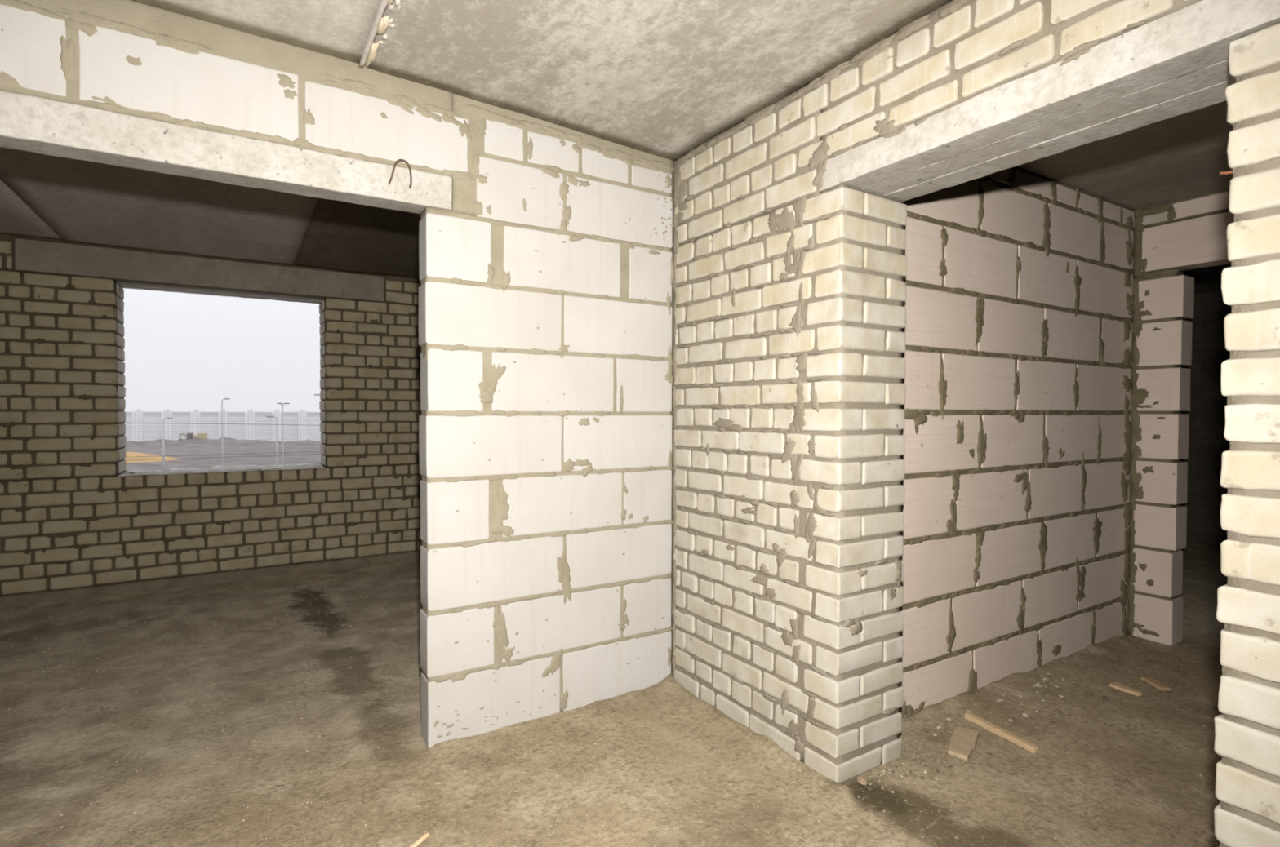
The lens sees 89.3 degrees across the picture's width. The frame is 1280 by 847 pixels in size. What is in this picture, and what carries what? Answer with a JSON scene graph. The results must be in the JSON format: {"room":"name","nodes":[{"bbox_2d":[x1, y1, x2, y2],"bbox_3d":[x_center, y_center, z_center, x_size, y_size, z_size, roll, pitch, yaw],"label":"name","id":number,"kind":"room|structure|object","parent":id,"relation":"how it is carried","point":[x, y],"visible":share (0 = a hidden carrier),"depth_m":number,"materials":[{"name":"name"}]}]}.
{"room":"unfinished building interior","nodes":[
{"label":"unfinished building interior","id":0,"kind":"room"},
{"bbox_2d":[0,233,421,595],"bbox_3d":[-3.525,-0.048,5.244,4.256,2.637,0.478,-1,1,-32],"label":"wall","id":1,"kind":"structure","parent":0,"point":[72,514],"depth_m":4.92,"materials":[{"name":"beige brick"}]},
{"bbox_2d":[14,238,384,302],"bbox_3d":[-3.323,-1.180,5.158,2.409,0.224,0.153,-1,1,-32],"label":"lintel","id":2,"kind":"object","parent":1,"relation":"attached to","point":[30,255],"visible":0.9,"depth_m":4.99,"materials":[{"name":"concrete"}]},
{"bbox_2d":[116,281,324,301],"bbox_3d":[-3.404,-1.185,5.288,2.409,0.221,0.156,-1,1,-32],"label":"lintel","id":3,"kind":"object","parent":1,"relation":"attached to","point":[118,282],"visible":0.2,"depth_m":5.26,"materials":[{"name":"concrete"}]},
{"bbox_2d":[120,284,322,303],"bbox_3d":[-3.484,-1.186,5.418,2.410,0.224,0.150,-1,1,-32],"label":"lintel","id":4,"kind":"object","parent":1,"relation":"attached to","point":[126,286],"visible":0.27,"depth_m":5.39,"materials":[{"name":"concrete"}]},
{"bbox_2d":[0,0,674,748],"bbox_3d":[-1.637,-0.027,2.188,4.233,2.713,0.138,-1,1,-32],"label":"wall","id":5,"kind":"structure","parent":0,"point":[546,288],"depth_m":2.77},
{"bbox_2d":[0,90,452,213],"bbox_3d":[-1.864,-0.939,2.018,2.522,0.160,0.157,-1,1,-32],"label":"lintel","id":6,"kind":"object","parent":5,"relation":"attached to","point":[30,123],"visible":0.98,"depth_m":2.21,"materials":[{"name":"concrete"}]},
{"bbox_2d":[0,542,1227,846],"bbox_3d":[1.494,1.379,3.413,10.920,0.249,8.155,-1,1,-32],"label":"floor","id":7,"kind":"structure","parent":0,"point":[1132,812],"depth_m":2.58,"materials":[{"name":"concrete"}]},
{"bbox_2d":[409,833,429,846],"bbox_3d":[-0.704,1.316,2.014,0.017,0.012,0.133,1,1,25],"label":"wood sliver","id":8,"kind":"object","parent":7,"relation":"on","point":[426,836],"visible":1,"depth_m":2.04,"materials":[{"name":"beige wood"}]},
{"bbox_2d":[0,574,1220,846],"bbox_3d":[-0.706,1.306,2.753,8.174,0.012,4.289,0,1,18],"label":"rubble","id":9,"kind":"object","parent":7,"relation":"on","point":[82,688],"visible":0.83,"depth_m":2.48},
{"bbox_2d":[857,777,866,786],"bbox_3d":[0.809,1.306,2.361,0.026,0.029,0.039,0,1,-12],"label":"fragment","id":10,"kind":"object","parent":7,"relation":"on","point":[862,781],"visible":1,"depth_m":2.36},
{"bbox_2d":[947,726,978,761],"bbox_3d":[1.319,1.305,2.646,0.094,0.022,0.254,1,1,35],"label":"wood block","id":11,"kind":"object","parent":7,"relation":"on","point":[962,742],"visible":1,"depth_m":2.62,"materials":[{"name":"beige wood"}]},
{"bbox_2d":[964,712,1039,754],"bbox_3d":[1.516,1.300,2.728,0.036,0.026,0.326,0,1,-23],"label":"stick","id":12,"kind":"object","parent":7,"relation":"on","point":[970,717],"visible":1,"depth_m":2.71,"materials":[{"name":"brown wood"}]},
{"bbox_2d":[1032,683,1042,688],"bbox_3d":[1.968,1.293,3.200,0.038,0.023,0.034,-1,1,-32],"label":"chip","id":13,"kind":"object","parent":7,"relation":"on","point":[1037,685],"visible":1,"depth_m":3.19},
{"bbox_2d":[1041,677,1049,680],"bbox_3d":[2.058,1.294,3.283,0.035,0.018,0.026,-1,1,-32],"label":"chip","id":14,"kind":"object","parent":7,"relation":"on","point":[1043,678],"visible":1,"depth_m":3.27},
{"bbox_2d":[1109,682,1142,697],"bbox_3d":[2.373,1.299,3.162,0.057,0.018,0.131,0,1,-23],"label":"wood offcut","id":15,"kind":"object","parent":7,"relation":"on","point":[1116,686],"visible":1,"depth_m":3.15,"materials":[{"name":"beige wood"}]},
{"bbox_2d":[1141,677,1171,691],"bbox_3d":[2.569,1.297,3.223,0.060,0.019,0.134,0,1,2],"label":"wood offcut","id":16,"kind":"object","parent":7,"relation":"on","point":[1152,682],"visible":1,"depth_m":3.21,"materials":[{"name":"brown wood"}]},
{"bbox_2d":[0,0,1233,293],"bbox_3d":[1.537,-1.426,3.377,10.900,0.341,8.044,-1,1,-32],"label":"ceiling","id":17,"kind":"structure","parent":0,"point":[663,78],"depth_m":2.61,"materials":[{"name":"concrete"}]},
{"bbox_2d":[359,0,400,67],"bbox_3d":[0.179,-1.333,0.509,0.068,0.074,4.602,-1,1,-32],"label":"trim","id":18,"kind":"structure","parent":17,"relation":"attached to","point":[380,24],"depth_m":2.20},
{"bbox_2d":[671,0,1279,846],"bbox_3d":[1.507,0.029,1.432,0.391,2.648,4.727,-1,1,-32],"label":"wall","id":19,"kind":"structure","parent":0,"point":[788,363],"depth_m":2.44,"materials":[{"name":"beige brick"}]},
{"bbox_2d":[861,58,1234,195],"bbox_3d":[1.293,-0.907,1.759,0.128,0.108,1.779,-1,1,-32],"label":"lintel","id":20,"kind":"object","parent":19,"relation":"attached to","point":[1217,73],"visible":0.34,"depth_m":1.86,"materials":[{"name":"grey concrete"}]},
{"bbox_2d":[818,0,1279,191],"bbox_3d":[1.187,-0.906,1.693,0.124,0.109,1.779,-1,1,-32],"label":"lintel","id":21,"kind":"object","parent":19,"relation":"attached to","point":[1197,36],"visible":0.89,"depth_m":1.71,"materials":[{"name":"grey concrete"}]},
{"bbox_2d":[883,77,1235,201],"bbox_3d":[1.401,-0.908,1.827,0.130,0.109,1.779,-1,1,-32],"label":"lintel","id":22,"kind":"object","parent":19,"relation":"attached to","point":[1215,94],"visible":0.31,"depth_m":1.95,"materials":[{"name":"grey concrete"}]},
{"bbox_2d":[1218,170,1232,174],"bbox_3d":[1.319,-0.561,1.437,0.009,0.011,0.051,-1,1,-38],"label":"nail","id":23,"kind":"object","parent":19,"relation":"attached to","point":[1228,171],"visible":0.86,"depth_m":1.45,"materials":[{"name":"brown metal"}]},
{"bbox_2d":[900,165,1134,717],"bbox_3d":[2.002,-0.008,3.426,2.565,2.686,0.170,-1,1,-32],"label":"wall","id":24,"kind":"structure","parent":0,"point":[1019,281],"depth_m":3.27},
{"bbox_2d":[1127,189,1229,646],"bbox_3d":[3.561,0.007,3.221,0.171,2.671,1.897,-1,1,-32],"label":"wall","id":25,"kind":"structure","parent":0,"point":[1162,337],"depth_m":3.85,"materials":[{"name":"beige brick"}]},
{"bbox_2d":[1141,211,1234,272],"bbox_3d":[3.417,-1.037,3.446,0.162,0.264,1.204,-1,1,-32],"label":"lintel","id":26,"kind":"object","parent":25,"relation":"attached to","point":[1198,242],"visible":0.73,"depth_m":3.73,"materials":[{"name":"grey concrete"}]},
{"bbox_2d":[1180,290,1231,546],"bbox_3d":[6.436,-0.105,5.788,0.154,2.750,3.221,-1,1,-32],"label":"wall","id":27,"kind":"structure","parent":0,"point":[1207,442],"depth_m":6.65,"materials":[{"name":"brick"}]},
{"label":"outside","id":28,"kind":"structure","parent":0,"visible":0},
{"bbox_2d":[124,431,321,471],"bbox_3d":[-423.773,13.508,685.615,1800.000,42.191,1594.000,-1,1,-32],"label":"ground","id":29,"kind":"structure","parent":28,"point":[195,447],"depth_m":124.44,"materials":[{"name":"soil"}]},
{"bbox_2d":[124,412,132,440],"bbox_3d":[-590.210,6.986,732.994,26.800,46.700,15.600,-1,1,-32],"label":"apartment block","id":30,"kind":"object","parent":29,"relation":"on","point":[128,434],"visible":0.2,"depth_m":732.45,"materials":[{"name":"white concrete"}]},
{"bbox_2d":[132,408,161,441],"bbox_3d":[-563.941,6.874,742.256,26.800,46.700,15.600,-1,1,-32],"label":"apartment block","id":31,"kind":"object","parent":29,"relation":"on","point":[140,432],"visible":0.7,"depth_m":736.03,"materials":[{"name":"white concrete"}]},
{"bbox_2d":[124,452,182,462],"bbox_3d":[-79.650,5.354,99.164,17.000,2.055,11.000,-1,1,-32],"label":"pile","id":32,"kind":"object","parent":29,"relation":"on","point":[135,455],"visible":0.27,"depth_m":98.86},
{"bbox_2d":[162,417,172,469],"bbox_3d":[-53.448,3.049,73.247,0.960,7.450,0.340,-1,1,-32],"label":"street lamp","id":33,"kind":"object","parent":29,"relation":"on","point":[163,442],"visible":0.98,"depth_m":72.98,"materials":[{"name":"grey metal"}]},
{"bbox_2d":[161,408,190,440],"bbox_3d":[-537.672,6.761,751.517,26.800,46.700,15.600,-1,1,-32],"label":"apartment block","id":34,"kind":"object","parent":29,"relation":"on","point":[180,423],"visible":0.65,"depth_m":745.44,"materials":[{"name":"white concrete"}]},
{"bbox_2d":[178,433,207,440],"bbox_3d":[-103.645,3.422,150.157,5.500,2.506,2.600,-1,1,-32],"label":"excavator","id":35,"kind":"object","parent":29,"relation":"on","point":[189,436],"visible":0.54,"depth_m":149.41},
{"bbox_2d":[190,409,218,439],"bbox_3d":[-511.403,6.649,760.779,26.800,46.700,15.600,-1,1,-32],"label":"apartment block","id":36,"kind":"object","parent":29,"relation":"on","point":[197,419],"visible":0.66,"depth_m":755.33,"materials":[{"name":"white concrete"}]},
{"bbox_2d":[221,398,229,466],"bbox_3d":[-46.860,1.964,73.245,0.860,9.650,0.340,-1,1,-32],"label":"street lamp","id":37,"kind":"object","parent":29,"relation":"on","point":[222,425],"visible":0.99,"depth_m":73.00,"materials":[{"name":"grey metal"}]},
{"bbox_2d":[217,409,245,439],"bbox_3d":[-485.135,6.537,770.040,26.800,46.700,15.600,-1,1,-32],"label":"apartment block","id":38,"kind":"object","parent":29,"relation":"on","point":[237,431],"visible":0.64,"depth_m":764.79,"materials":[{"name":"white concrete"}]},
{"bbox_2d":[245,409,271,441],"bbox_3d":[-458.866,6.425,779.302,26.800,46.700,15.600,-1,1,-32],"label":"apartment block","id":39,"kind":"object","parent":29,"relation":"on","point":[258,426],"visible":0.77,"depth_m":773.43,"materials":[{"name":"white concrete"}]},
{"bbox_2d":[266,416,278,465],"bbox_3d":[-41.325,2.985,72.820,1.210,7.650,0.340,-1,1,-32],"label":"street lamp","id":40,"kind":"object","parent":29,"relation":"on","point":[277,433],"visible":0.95,"depth_m":73.00,"materials":[{"name":"grey metal"}]},
{"bbox_2d":[276,402,289,465],"bbox_3d":[-40.236,2.232,73.117,1.210,9.150,0.340,-1,1,-32],"label":"street lamp","id":41,"kind":"object","parent":29,"relation":"on","point":[282,433],"visible":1,"depth_m":72.98,"materials":[{"name":"grey metal"}]},
{"bbox_2d":[271,409,297,441],"bbox_3d":[-432.597,6.312,788.563,26.800,46.700,15.600,-1,1,-32],"label":"apartment block","id":42,"kind":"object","parent":29,"relation":"on","point":[291,433],"visible":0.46,"depth_m":783.31,"materials":[{"name":"white concrete"}]},
{"bbox_2d":[297,409,321,440],"bbox_3d":[-406.328,6.200,797.825,26.800,46.700,15.600,-1,1,-32],"label":"apartment block","id":43,"kind":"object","parent":29,"relation":"on","point":[308,427],"visible":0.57,"depth_m":791.19,"materials":[{"name":"white concrete"}]},
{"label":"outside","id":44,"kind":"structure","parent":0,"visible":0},
{"bbox_2d":[127,422,298,425],"bbox_3d":[-24.118,0.472,42.320,90.001,2.137,0.021,-1,1,-32],"label":"overhead wire","id":45,"kind":"object","parent":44,"point":[127,423],"visible":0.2,"depth_m":40.64,"materials":[{"name":"black metal"}]}
]}

